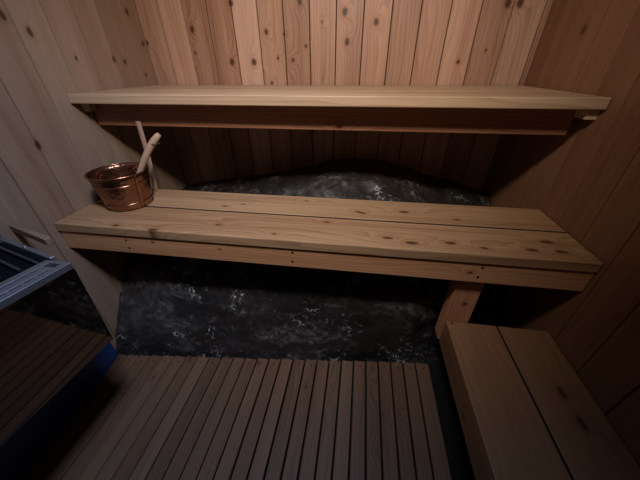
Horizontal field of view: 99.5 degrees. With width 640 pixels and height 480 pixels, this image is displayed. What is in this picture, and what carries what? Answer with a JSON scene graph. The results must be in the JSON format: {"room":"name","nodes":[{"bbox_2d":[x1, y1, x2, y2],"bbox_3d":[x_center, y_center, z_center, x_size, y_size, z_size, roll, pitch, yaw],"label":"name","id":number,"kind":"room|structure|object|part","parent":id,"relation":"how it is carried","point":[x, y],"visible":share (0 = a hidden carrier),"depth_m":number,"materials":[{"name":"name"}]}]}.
{"room":"sauna","nodes":[
{"label":"sauna","id":0,"kind":"room"},
{"bbox_2d":[0,0,186,349],"bbox_3d":[-1.136,-0.196,0.709,0.030,2.210,2.380,4,33,7],"label":"wall","id":1,"kind":"structure","parent":0,"point":[50,50],"depth_m":1.12,"materials":[{"name":"brown wood"}]},
{"bbox_2d":[8,223,53,245],"bbox_3d":[-0.989,-0.021,0.926,0.231,0.026,0.018,14,36,21],"label":"guard rail","id":2,"kind":"object","parent":1,"relation":"attached to","point":[29,233],"visible":1,"depth_m":0.91,"materials":[{"name":"brown wood"}]},
{"bbox_2d":[134,0,552,193],"bbox_3d":[0.035,-0.757,1.560,2.000,2.210,0.030,4,33,7],"label":"wall","id":3,"kind":"structure","parent":0,"point":[189,42],"depth_m":1.42,"materials":[{"name":"brown wood"}]},
{"bbox_2d":[67,85,611,134],"bbox_3d":[-0.011,-0.628,1.266,1.998,0.134,0.588,4,33,7],"label":"bench","id":4,"kind":"object","parent":3,"relation":"attached to","point":[528,110],"visible":1,"depth_m":1.07,"materials":[{"name":"brown wood"}]},
{"bbox_2d":[213,360,475,479],"bbox_3d":[-0.128,0.836,1.177,2.060,0.075,2.430,4,33,7],"label":"floor","id":5,"kind":"structure","parent":0,"point":[460,466],"depth_m":1.16,"materials":[{"name":"concrete"}]},
{"bbox_2d":[22,354,451,479],"bbox_3d":[-0.349,0.978,0.851,1.587,0.046,1.473,4,33,7],"label":"duckboard","id":6,"kind":"object","parent":5,"relation":"on","point":[153,417],"visible":1,"depth_m":1.13,"materials":[{"name":"brown wood"}]},
{"bbox_2d":[0,237,118,479],"bbox_3d":[-0.939,0.433,0.899,0.396,0.823,0.630,4,33,7],"label":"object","id":7,"kind":"object","parent":6,"relation":"on","point":[55,345],"visible":1,"depth_m":0.78,"materials":[{"name":"glass"}]},
{"bbox_2d":[0,243,44,282],"bbox_3d":[-0.954,0.140,0.688,0.376,0.053,0.514,4,33,7],"label":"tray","id":8,"kind":"object","parent":7,"relation":"on","point":[19,263],"depth_m":0.81,"materials":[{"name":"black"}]},
{"bbox_3d":[-0.946,0.138,0.668,0.396,0.076,0.562,4,33,7],"label":"frame","id":9,"kind":"part","parent":7,"relation":"part of","materials":[{"name":"silver metal"}]},
{"bbox_2d":[115,159,504,365],"bbox_3d":[-0.038,0.092,1.509,1.981,0.822,0.989,4,33,7],"label":"outcrop","id":10,"kind":"object","parent":5,"relation":"on","point":[174,306],"visible":0.59,"depth_m":1.36,"materials":[{"name":"black stone"}]},
{"bbox_2d":[54,189,602,338],"bbox_3d":[-0.064,0.101,1.264,1.998,0.482,0.388,4,33,7],"label":"bench","id":11,"kind":"object","parent":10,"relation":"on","point":[471,247],"visible":0.84,"depth_m":1.04,"materials":[{"name":"brown wood"}]},
{"bbox_2d":[84,162,152,211],"bbox_3d":[-0.863,-0.231,1.198,0.234,0.158,0.234,4,33,7],"label":"bucket","id":12,"kind":"object","parent":11,"relation":"on","point":[119,186],"visible":0.96,"depth_m":1.15,"materials":[{"name":"orange metal"}]},
{"bbox_2d":[136,132,160,172],"bbox_3d":[-0.777,-0.319,1.184,0.229,0.278,0.074,-11,35,-16],"label":"ladle","id":13,"kind":"object","parent":12,"relation":"in","point":[155,138],"visible":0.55,"depth_m":1.14,"materials":[{"name":"brown wood"}]},
{"bbox_2d":[135,121,157,189],"bbox_3d":[-0.811,-0.384,1.275,0.071,0.328,0.016,16,36,23],"label":"wooden stick","id":14,"kind":"object","parent":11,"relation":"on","point":[138,123],"visible":0.82,"depth_m":1.27,"materials":[{"name":"brown wood"}]},
{"bbox_3d":[-0.089,0.059,1.038,1.994,0.084,0.038,4,33,7],"label":"rail","id":15,"kind":"part","parent":11,"relation":"part of","materials":[{"name":"brown wood"}]},
{"bbox_3d":[0.564,0.272,1.109,0.094,0.356,0.056,4,33,7],"label":"post","id":16,"kind":"part","parent":11,"relation":"part of","materials":[{"name":"brown wood"}]},
{"bbox_2d":[439,321,639,479],"bbox_3d":[0.635,0.810,0.758,0.386,0.415,1.078,4,33,7],"label":"bench","id":17,"kind":"object","parent":5,"relation":"on","point":[524,412],"visible":1,"depth_m":0.83,"materials":[{"name":"brown wood"}]},
{"bbox_3d":[0.463,0.695,0.712,0.038,0.090,1.077,4,33,7],"label":"rail","id":18,"kind":"part","parent":17,"relation":"part of","materials":[{"name":"brown wood"}]},
{"bbox_2d":[486,0,639,466],"bbox_3d":[0.873,-0.050,0.461,0.030,2.210,2.380,4,33,7],"label":"wall","id":19,"kind":"structure","parent":0,"point":[586,179],"depth_m":0.91,"materials":[{"name":"brown wood"}]}
]}

